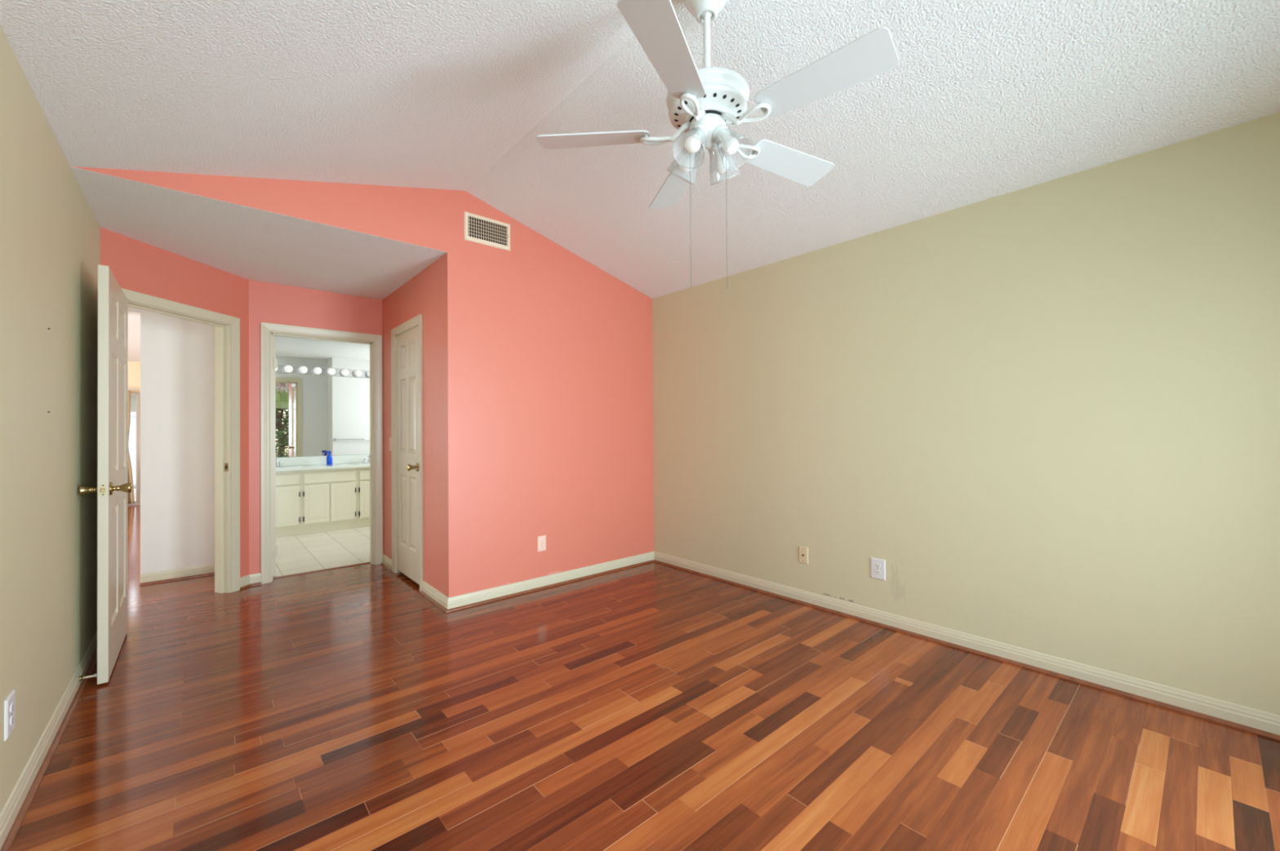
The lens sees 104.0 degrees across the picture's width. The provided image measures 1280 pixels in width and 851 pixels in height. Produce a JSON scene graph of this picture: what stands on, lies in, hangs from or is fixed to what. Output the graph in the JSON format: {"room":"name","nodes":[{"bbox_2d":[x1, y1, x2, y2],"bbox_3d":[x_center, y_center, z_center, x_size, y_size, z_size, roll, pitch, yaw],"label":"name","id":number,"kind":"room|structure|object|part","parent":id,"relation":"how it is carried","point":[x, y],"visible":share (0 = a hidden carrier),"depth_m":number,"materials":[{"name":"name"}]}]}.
{"room":"empty bedroom","nodes":[
{"label":"empty bedroom","id":0,"kind":"room"},
{"bbox_2d":[0,25,100,813],"bbox_3d":[-1.441,0.017,0.871,0.115,2.440,5.520,0,-1,-41],"label":"wall","id":1,"kind":"structure","parent":0,"point":[50,232],"depth_m":1.87,"materials":[{"name":"beige paint"}]},
{"bbox_2d":[4,689,15,741],"bbox_3d":[-1.960,0.900,1.556,0.009,0.122,0.090,0,-1,-41],"label":"outlet plate","id":2,"kind":"object","parent":1,"relation":"attached to","point":[10,702],"visible":1,"depth_m":1.54,"materials":[{"name":"white plastic"}]},
{"bbox_2d":[9,702,13,713],"bbox_3d":[-1.958,0.880,1.558,0.004,0.028,0.034,0,-1,-41],"label":"receptacle","id":3,"kind":"object","parent":2,"relation":"attached to","point":[11,704],"depth_m":1.55,"materials":[{"name":"grey plastic"}]},
{"bbox_2d":[9,715,13,725],"bbox_3d":[-1.958,0.919,1.558,0.004,0.028,0.034,0,-1,-41],"label":"receptacle","id":4,"kind":"object","parent":2,"relation":"attached to","point":[11,717],"depth_m":1.55,"materials":[{"name":"grey plastic"}]},
{"bbox_2d":[0,631,97,850],"bbox_3d":[-1.401,1.193,0.934,0.028,0.087,5.357,0,-1,-41],"label":"baseboard","id":5,"kind":"structure","parent":1,"relation":"attached to","point":[12,815],"depth_m":1.81,"materials":[{"name":"beige paint"}]},
{"bbox_2d":[79,673,97,681],"bbox_3d":[-2.654,1.208,2.404,0.057,0.024,0.024,0,-1,-41],"label":"door stop","id":6,"kind":"object","parent":5,"relation":"attached to","point":[81,677],"visible":1,"depth_m":2.40,"materials":[{"name":"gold metal"}]},
{"bbox_3d":[-2.656,1.209,2.402,0.042,0.011,0.009,0,-1,-41],"label":"stop rod","id":7,"kind":"part","parent":6,"relation":"part of","materials":[{"name":"gold metal"}]},
{"bbox_2d":[78,264,132,684],"bbox_3d":[-2.877,0.238,2.740,0.180,2.025,0.853,0,-1,-41],"label":"door","id":8,"kind":"structure","parent":1,"relation":"in","point":[112,489],"depth_m":2.49,"materials":[{"name":"beige paint"}]},
{"bbox_3d":[-2.683,0.314,2.434,0.068,0.066,0.066,0,-1,-41],"label":"knob","id":9,"kind":"part","parent":8,"relation":"part of","materials":[{"name":"gold metal"}]},
{"bbox_3d":[-2.603,0.313,2.422,0.024,0.058,0.001,0,-1,-41],"label":"latch plate","id":10,"kind":"part","parent":8,"relation":"part of","materials":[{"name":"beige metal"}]},
{"bbox_3d":[-2.602,0.314,2.506,0.076,0.066,0.066,0,-1,-41],"label":"knob","id":11,"kind":"part","parent":8,"relation":"part of","materials":[{"name":"gold metal"}]},
{"bbox_2d":[128,361,140,392],"bbox_3d":[-9.444,0.130,7.887,4.300,2.440,0.115,0,-1,-41],"label":"wall","id":12,"kind":"structure","parent":0,"point":[134,367],"depth_m":8.53,"materials":[{"name":"beige paint"}]},
{"bbox_2d":[127,388,140,504],"bbox_3d":[-8.965,0.346,8.136,1.250,1.946,0.138,0,-1,-41],"label":"curtain","id":13,"kind":"object","parent":12,"relation":"hanging from","point":[130,495],"visible":0.1,"depth_m":8.40,"materials":[{"name":"beige fabric"}]},
{"bbox_3d":[-8.715,0.363,8.303,0.446,1.910,0.060,0,-1,-41],"label":"panel","id":14,"kind":"part","parent":13,"relation":"part of","materials":[{"name":"beige fabric"}]},
{"bbox_2d":[100,227,248,577],"bbox_3d":[-3.209,0.051,3.470,0.115,2.440,1.038,0,0,4],"label":"wall","id":15,"kind":"structure","parent":0,"point":[137,266],"depth_m":3.53,"materials":[{"name":"pink paint"}]},
{"bbox_2d":[121,288,239,593],"bbox_3d":[-3.209,0.217,3.429,0.148,2.107,0.914,0,0,4],"label":"door frame","id":16,"kind":"structure","parent":15,"relation":"attached to","point":[227,333],"depth_m":3.81,"materials":[{"name":"beige paint"}]},
{"bbox_2d":[240,573,261,590],"bbox_3d":[-3.087,1.230,3.950,0.060,0.087,0.167,-1,-1,22],"label":"baseboard","id":17,"kind":"structure","parent":15,"relation":"attached to","point":[253,580],"depth_m":3.97,"materials":[{"name":"beige paint"}]},
{"bbox_3d":[-3.081,1.265,3.946,0.046,0.015,0.157,-1,-1,22],"label":"shoe molding","id":18,"kind":"part","parent":17,"relation":"part of","materials":[{"name":"brown wood"}]},
{"bbox_2d":[140,309,214,573],"bbox_3d":[-4.444,0.072,4.974,0.621,2.440,1.980,0,-1,-41],"label":"wall","id":19,"kind":"structure","parent":0,"point":[177,355],"depth_m":4.17,"materials":[{"name":"white paint"}]},
{"bbox_2d":[128,306,140,315],"bbox_3d":[-5.135,-1.033,3.146,2.827,0.250,0.120,0,-1,-41],"label":"trim","id":20,"kind":"structure","parent":19,"relation":"attached to","point":[132,311],"depth_m":4.02,"materials":[{"name":"white paint"}]},
{"bbox_2d":[139,564,214,586],"bbox_3d":[-3.774,1.236,4.209,0.621,0.087,0.028,0,-1,-41],"label":"baseboard","id":21,"kind":"structure","parent":19,"relation":"attached to","point":[151,578],"depth_m":4.15,"materials":[{"name":"beige paint"}]},
{"bbox_3d":[-3.769,1.272,4.204,0.621,0.015,0.016,0,-1,-41],"label":"shoe molding","id":22,"kind":"part","parent":21,"relation":"part of","materials":[{"name":"brown wood"}]},
{"bbox_2d":[248,280,382,574],"bbox_3d":[-2.788,0.055,4.349,0.977,2.440,0.115,0,-1,-41],"label":"wall","id":23,"kind":"structure","parent":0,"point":[268,303],"depth_m":4.11,"materials":[{"name":"pink paint"}]},
{"bbox_2d":[277,454,358,457],"bbox_3d":[-3.736,0.082,6.845,2.910,2.440,0.100,0,-1,-41],"label":"wall","id":24,"kind":"structure","parent":0,"point":[349,455],"depth_m":6.35,"materials":[{"name":"white paint"}]},
{"bbox_2d":[274,335,369,457],"bbox_3d":[-3.860,-0.366,6.672,2.246,1.515,0.006,0,-1,-41],"label":"wall mirror","id":25,"kind":"object","parent":24,"relation":"attached to","point":[316,415],"visible":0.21,"depth_m":6.45,"materials":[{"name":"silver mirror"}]},
{"bbox_2d":[275,364,369,378],"bbox_3d":[-4.054,-0.697,6.408,1.225,0.105,0.142,0,-1,-41],"label":"vanity light","id":26,"kind":"object","parent":25,"relation":"attached to","point":[282,369],"visible":0.73,"depth_m":6.40,"materials":[{"name":"white glass"}]},
{"bbox_3d":[-4.324,-0.697,6.144,0.091,0.090,0.100,0,-1,-41],"label":"globe bulb","id":27,"kind":"part","parent":26,"relation":"part of","materials":[{"name":"white glass"}]},
{"bbox_3d":[-4.210,-0.697,6.244,0.091,0.090,0.100,0,-1,-41],"label":"globe bulb","id":28,"kind":"part","parent":26,"relation":"part of","materials":[{"name":"white glass"}]},
{"bbox_3d":[-4.095,-0.697,6.344,0.091,0.090,0.100,0,-1,-41],"label":"globe bulb","id":29,"kind":"part","parent":26,"relation":"part of","materials":[{"name":"white glass"}]},
{"bbox_3d":[-3.981,-0.697,6.444,0.091,0.090,0.100,0,-1,-41],"label":"globe bulb","id":30,"kind":"part","parent":26,"relation":"part of","materials":[{"name":"white glass"}]},
{"bbox_3d":[-3.867,-0.697,6.545,0.091,0.090,0.100,0,-1,-41],"label":"globe bulb","id":31,"kind":"part","parent":26,"relation":"part of","materials":[{"name":"white glass"}]},
{"bbox_3d":[-3.752,-0.697,6.645,0.091,0.090,0.100,0,-1,-41],"label":"globe bulb","id":32,"kind":"part","parent":26,"relation":"part of","materials":[{"name":"white glass"}]},
{"bbox_2d":[276,454,369,466],"bbox_3d":[-3.850,0.448,6.658,2.249,0.106,0.020,0,-1,-41],"label":"backsplash","id":33,"kind":"structure","parent":24,"relation":"attached to","point":[313,460],"depth_m":6.41,"materials":[{"name":"stone"}]},
{"bbox_2d":[272,526,369,577],"bbox_3d":[-2.860,1.296,5.937,2.790,0.024,2.394,0,-1,-41],"label":"floor tile","id":34,"kind":"structure","parent":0,"point":[307,553],"depth_m":5.10,"materials":[{"name":"beige tile"}]},
{"bbox_2d":[275,467,369,537],"bbox_3d":[-3.694,0.913,6.466,2.228,0.762,0.505,0,-1,-41],"label":"vanity cabinet","id":35,"kind":"object","parent":34,"relation":"on","point":[308,501],"visible":0.57,"depth_m":6.02,"materials":[{"name":"beige paint"}]},
{"bbox_3d":[-4.183,0.629,5.726,0.462,0.122,0.018,0,-1,-41],"label":"drawer","id":36,"kind":"part","parent":35,"relation":"part of","materials":[{"name":"beige paint"}]},
{"bbox_3d":[-4.103,0.940,5.791,0.256,0.460,0.018,0,-1,-41],"label":"cabinet door","id":37,"kind":"part","parent":35,"relation":"part of","materials":[{"name":"beige paint"}]},
{"bbox_3d":[-3.875,0.940,5.991,0.258,0.460,0.018,0,-1,-41],"label":"cabinet door","id":38,"kind":"part","parent":35,"relation":"part of","materials":[{"name":"beige paint"}]},
{"bbox_2d":[275,454,369,471],"bbox_3d":[-3.679,0.462,6.463,2.249,0.140,0.539,0,-1,-41],"label":"countertop","id":39,"kind":"structure","parent":35,"relation":"on","point":[313,463],"depth_m":6.29,"materials":[{"name":"stone"}]},
{"bbox_2d":[275,457,283,466],"bbox_3d":[-4.373,0.444,5.999,0.150,0.109,0.154,0,-1,-41],"label":"faucet","id":40,"kind":"object","parent":39,"relation":"on","point":[279,463],"visible":0.45,"depth_m":6.06,"materials":[{"name":"silver metal"}]},
{"bbox_2d":[275,466,302,468],"bbox_3d":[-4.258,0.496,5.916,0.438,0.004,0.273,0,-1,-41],"label":"sink basin","id":41,"kind":"object","parent":39,"relation":"in","point":[288,467],"depth_m":5.97,"materials":[{"name":"ceramic"}]},
{"bbox_2d":[324,451,332,465],"bbox_3d":[-3.972,0.412,6.381,0.080,0.175,0.054,0,-1,-41],"label":"spray bottle","id":42,"kind":"object","parent":39,"relation":"on","point":[329,458],"visible":1,"depth_m":6.36,"materials":[{"name":"blue plastic"}]},
{"bbox_2d":[362,455,369,462],"bbox_3d":[-3.604,0.445,6.673,0.150,0.109,0.154,0,-1,-41],"label":"faucet","id":43,"kind":"object","parent":39,"relation":"on","point":[364,460],"visible":0.39,"depth_m":6.68,"materials":[{"name":"silver metal"}]},
{"bbox_3d":[-3.772,0.629,6.086,0.538,0.122,0.018,0,-1,-41],"label":"drawer","id":44,"kind":"part","parent":35,"relation":"part of","materials":[{"name":"beige paint"}]},
{"bbox_3d":[-3.668,0.940,6.172,0.268,0.460,0.018,0,-1,-41],"label":"cabinet door","id":45,"kind":"part","parent":35,"relation":"part of","materials":[{"name":"beige paint"}]},
{"bbox_3d":[-3.336,0.629,6.468,0.526,0.122,0.018,0,-1,-41],"label":"drawer","id":46,"kind":"part","parent":35,"relation":"part of","materials":[{"name":"beige paint"}]},
{"bbox_3d":[-3.435,0.940,6.377,0.256,0.460,0.018,0,-1,-41],"label":"cabinet door","id":47,"kind":"part","parent":35,"relation":"part of","materials":[{"name":"beige paint"}]},
{"bbox_2d":[272,562,369,579],"bbox_3d":[-2.786,1.277,4.398,0.760,0.017,0.030,0,-1,-41],"label":"trim","id":48,"kind":"structure","parent":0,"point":[364,562],"depth_m":4.37,"materials":[{"name":"brown wood"}]},
{"bbox_2d":[72,166,653,597],"bbox_3d":[-1.274,-0.192,3.507,3.611,2.900,0.115,0,-1,-41],"label":"wall","id":49,"kind":"structure","parent":0,"point":[547,361],"depth_m":3.76,"materials":[{"name":"paint"}]},
{"bbox_2d":[463,211,510,251],"bbox_3d":[-1.092,-1.396,3.596,0.348,0.200,0.018,0,-1,-41],"label":"air vent","id":50,"kind":"object","parent":49,"relation":"in","point":[479,229],"visible":1,"depth_m":3.59,"materials":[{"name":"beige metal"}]},
{"bbox_2d":[468,215,506,245],"bbox_3d":[-1.093,-1.398,3.597,0.285,0.144,0.006,0,-1,-41],"label":"grille","id":51,"kind":"object","parent":50,"relation":"attached to","point":[482,229],"depth_m":3.60,"materials":[{"name":"beige metal"}]},
{"bbox_2d":[537,535,546,551],"bbox_3d":[-0.758,0.913,3.862,0.072,0.117,0.009,0,-1,-41],"label":"outlet plate","id":52,"kind":"object","parent":49,"relation":"attached to","point":[541,540],"visible":1,"depth_m":3.86,"materials":[{"name":"beige paint"}]},
{"bbox_2d":[446,551,653,613],"bbox_3d":[-0.585,1.212,3.996,1.928,0.087,0.028,0,-1,-41],"label":"baseboard","id":53,"kind":"structure","parent":49,"relation":"attached to","point":[472,599],"depth_m":3.85,"materials":[{"name":"beige paint"}]},
{"bbox_2d":[382,257,442,593],"bbox_3d":[-1.839,0.046,4.095,0.115,2.440,1.519,0,-1,-41],"label":"wall","id":54,"kind":"structure","parent":0,"point":[422,294],"depth_m":3.73,"materials":[{"name":"pink paint"}]},
{"bbox_2d":[272,335,277,576],"bbox_3d":[-3.319,0.258,4.474,0.046,2.020,0.762,0,-1,-41],"label":"door","id":55,"kind":"structure","parent":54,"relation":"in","point":[274,360],"depth_m":4.20,"materials":[{"name":"beige paint"}]},
{"bbox_2d":[260,322,382,584],"bbox_3d":[-2.760,0.221,4.370,0.896,2.107,0.148,0,-1,-41],"label":"door frame","id":56,"kind":"structure","parent":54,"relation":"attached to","point":[267,330],"depth_m":4.25,"materials":[{"name":"beige paint"}]},
{"bbox_2d":[389,437,391,451],"bbox_3d":[-2.209,0.167,4.419,0.014,0.118,0.072,0,-1,-41],"label":"light switch","id":57,"kind":"object","parent":54,"relation":"attached to","point":[390,442],"visible":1,"depth_m":4.41,"materials":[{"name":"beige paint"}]},
{"bbox_2d":[394,326,419,585],"bbox_3d":[-1.923,0.233,4.076,0.110,2.000,0.650,0,-1,-41],"label":"door","id":58,"kind":"structure","parent":54,"relation":"in","point":[406,362],"depth_m":4.07,"materials":[{"name":"beige paint"}]},
{"bbox_3d":[-1.759,0.324,3.863,0.076,0.066,0.066,0,-1,-41],"label":"knob","id":59,"kind":"part","parent":58,"relation":"part of","materials":[{"name":"gold metal"}]},
{"bbox_2d":[391,314,422,591],"bbox_3d":[-1.862,0.213,4.108,0.134,2.107,0.765,0,-1,-41],"label":"door frame","id":60,"kind":"structure","parent":54,"relation":"attached to","point":[415,322],"depth_m":4.19,"materials":[{"name":"beige paint"}]},
{"bbox_2d":[380,554,448,613],"bbox_3d":[-1.837,1.221,3.984,0.028,0.087,1.663,0,-1,-41],"label":"baseboard","id":61,"kind":"structure","parent":54,"relation":"attached to","point":[437,598],"depth_m":3.62,"materials":[{"name":"beige paint"}]},
{"bbox_2d":[0,0,1279,362],"bbox_3d":[-3.943,-1.435,3.908,7.325,0.609,13.355,0,-1,-41],"label":"ceiling","id":62,"kind":"structure","parent":0,"point":[983,100],"depth_m":2.21,"materials":[{"name":"white paint"}]},
{"bbox_2d":[535,0,898,288],"bbox_3d":[0.276,-1.080,1.808,1.206,1.174,1.197,0,-1,-41],"label":"ceiling fan","id":63,"kind":"object","parent":62,"relation":"hanging from","point":[704,104],"visible":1,"depth_m":1.70,"materials":[{"name":"white metal"}]},
{"bbox_3d":[-0.169,-1.061,1.853,0.414,0.037,0.143,0,0,5],"label":"blade","id":64,"kind":"part","parent":63,"relation":"part of","materials":[{"name":"white laminate"}]},
{"bbox_3d":[0.082,-1.066,1.433,0.143,0.037,0.414,-1,-1,23],"label":"blade","id":65,"kind":"part","parent":63,"relation":"part of","materials":[{"name":"white laminate"}]},
{"bbox_3d":[0.153,-1.060,2.221,0.143,0.037,0.414,0,0,-13],"label":"blade","id":66,"kind":"part","parent":63,"relation":"part of","materials":[{"name":"white laminate"}]},
{"bbox_3d":[0.166,-0.978,1.880,0.120,0.143,0.137,0,-1,-41],"label":"lamp shade","id":67,"kind":"part","parent":63,"relation":"part of","materials":[{"name":"clear glass"}]},
{"bbox_3d":[0.179,-0.993,1.871,0.054,0.082,0.070,0,-1,-41],"label":"bulb","id":68,"kind":"part","parent":63,"relation":"part of","materials":[{"name":"white glass"}]},
{"bbox_3d":[0.181,-0.979,1.735,0.137,0.143,0.119,0,-1,-41],"label":"lamp shade","id":69,"kind":"part","parent":63,"relation":"part of","materials":[{"name":"clear glass"}]},
{"bbox_3d":[0.212,-0.773,1.818,0.057,0.513,0.002,0,0,8],"label":"pull chain","id":70,"kind":"part","parent":63,"relation":"part of","materials":[{"name":"silver metal"}]},
{"bbox_3d":[0.190,-0.994,1.748,0.070,0.082,0.054,0,-1,-41],"label":"bulb","id":71,"kind":"part","parent":63,"relation":"part of","materials":[{"name":"white glass"}]},
{"bbox_2d":[689,124,707,142],"bbox_3d":[0.211,-1.041,1.774,0.061,0.058,0.061,0,-1,-41],"label":"socket","id":72,"kind":"object","parent":63,"relation":"attached to","point":[700,131],"depth_m":1.76,"materials":[{"name":"white ceramic"}]},
{"bbox_2d":[697,145,702,152],"bbox_3d":[0.204,-1.041,1.850,0.061,0.058,0.061,0,-1,-41],"label":"socket","id":73,"kind":"object","parent":63,"relation":"attached to","point":[700,150],"depth_m":1.84,"materials":[{"name":"white ceramic"}]},
{"bbox_2d":[707,143,722,153],"bbox_3d":[0.280,-1.041,1.857,0.061,0.058,0.061,0,-1,-41],"label":"socket","id":74,"kind":"object","parent":63,"relation":"attached to","point":[714,148],"depth_m":1.84,"materials":[{"name":"white ceramic"}]},
{"bbox_2d":[712,124,729,143],"bbox_3d":[0.288,-1.042,1.781,0.061,0.058,0.061,0,-1,-41],"label":"socket","id":75,"kind":"object","parent":63,"relation":"attached to","point":[720,132],"depth_m":1.76,"materials":[{"name":"white ceramic"}]},
{"bbox_3d":[0.302,-0.994,1.882,0.070,0.082,0.054,0,-1,-41],"label":"bulb","id":76,"kind":"part","parent":63,"relation":"part of","materials":[{"name":"white glass"}]},
{"bbox_3d":[0.311,-0.979,1.895,0.137,0.143,0.120,0,-1,-41],"label":"lamp shade","id":77,"kind":"part","parent":63,"relation":"part of","materials":[{"name":"clear glass"}]},
{"bbox_3d":[0.285,-0.769,1.808,0.059,0.523,0.002,0,0,8],"label":"pull chain","id":78,"kind":"part","parent":63,"relation":"part of","materials":[{"name":"silver metal"}]},
{"bbox_3d":[0.313,-0.995,1.759,0.054,0.082,0.070,0,-1,-41],"label":"bulb","id":79,"kind":"part","parent":63,"relation":"part of","materials":[{"name":"white glass"}]},
{"bbox_3d":[0.326,-0.980,1.750,0.119,0.143,0.137,0,-1,-41],"label":"lamp shade","id":80,"kind":"part","parent":63,"relation":"part of","materials":[{"name":"clear glass"}]},
{"bbox_3d":[0.603,-1.065,2.029,0.414,0.037,0.143,0,-1,-31],"label":"blade","id":81,"kind":"part","parent":63,"relation":"part of","materials":[{"name":"white laminate"}]},
{"bbox_3d":[0.559,-1.068,1.542,0.414,0.037,0.143,-1,-1,41],"label":"blade","id":82,"kind":"part","parent":63,"relation":"part of","materials":[{"name":"white laminate"}]},
{"bbox_2d":[9,504,1279,850],"bbox_3d":[-2.520,1.279,4.997,10.900,0.001,13.346,0,-1,-41],"label":"floor","id":83,"kind":"structure","parent":0,"point":[652,706],"depth_m":1.98,"materials":[{"name":"brown wood"}]},
{"bbox_2d":[652,112,1279,715],"bbox_3d":[0.274,0.035,4.566,0.115,2.440,8.815,0,-1,-41],"label":"wall","id":84,"kind":"structure","parent":0,"point":[1050,410],"depth_m":2.54,"materials":[{"name":"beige paint"}]},
{"bbox_2d":[798,546,808,564],"bbox_3d":[1.136,0.904,3.484,0.016,0.117,0.072,0,-1,-41],"label":"cable plate","id":85,"kind":"object","parent":84,"relation":"attached to","point":[802,551],"visible":1,"depth_m":3.48,"materials":[{"name":"beige plastic"}]},
{"bbox_2d":[870,557,885,581],"bbox_3d":[1.476,0.891,3.102,0.009,0.128,0.090,0,-1,-41],"label":"outlet plate","id":86,"kind":"object","parent":84,"relation":"attached to","point":[877,566],"visible":1,"depth_m":3.10,"materials":[{"name":"white plastic"}]},
{"bbox_2d":[875,564,880,568],"bbox_3d":[1.475,0.872,3.101,0.004,0.028,0.034,0,-1,-41],"label":"receptacle","id":87,"kind":"object","parent":86,"relation":"attached to","point":[877,566],"depth_m":3.10,"materials":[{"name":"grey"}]},
{"bbox_2d":[875,569,880,574],"bbox_3d":[1.475,0.910,3.100,0.004,0.028,0.034,0,-1,-41],"label":"receptacle","id":88,"kind":"object","parent":86,"relation":"attached to","point":[877,571],"depth_m":3.10,"materials":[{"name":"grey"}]},
{"bbox_2d":[653,551,1279,741],"bbox_3d":[1.589,1.189,2.958,0.028,0.087,4.457,0,-1,-41],"label":"baseboard","id":89,"kind":"structure","parent":84,"relation":"attached to","point":[1256,722],"depth_m":2.53,"materials":[{"name":"beige paint"}]},
{"label":"outside","id":90,"kind":"structure","parent":0,"visible":0},
{"bbox_2d":[131,485,136,505],"bbox_3d":[-14.278,1.566,15.522,17.000,0.160,17.800,0,-1,-41],"label":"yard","id":91,"kind":"structure","parent":90,"point":[134,486],"depth_m":10.47,"materials":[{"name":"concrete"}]},
{"bbox_2d":[130,395,136,412],"bbox_3d":[-17.617,-0.592,17.812,14.000,4.240,7.200,0,-1,-41],"label":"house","id":92,"kind":"structure","parent":91,"relation":"on","point":[133,398],"depth_m":15.50,"materials":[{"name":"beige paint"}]},
{"bbox_2d":[127,392,140,505],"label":"window","id":93,"kind":"structure","parent":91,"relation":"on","point":[132,433],"depth_m":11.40,"materials":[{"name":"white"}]},
{"bbox_3d":[-11.822,-0.256,11.205,13.000,0.100,0.090,0,-1,-41],"label":"rail","id":94,"kind":"part","parent":93,"relation":"part of","materials":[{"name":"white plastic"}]}
]}

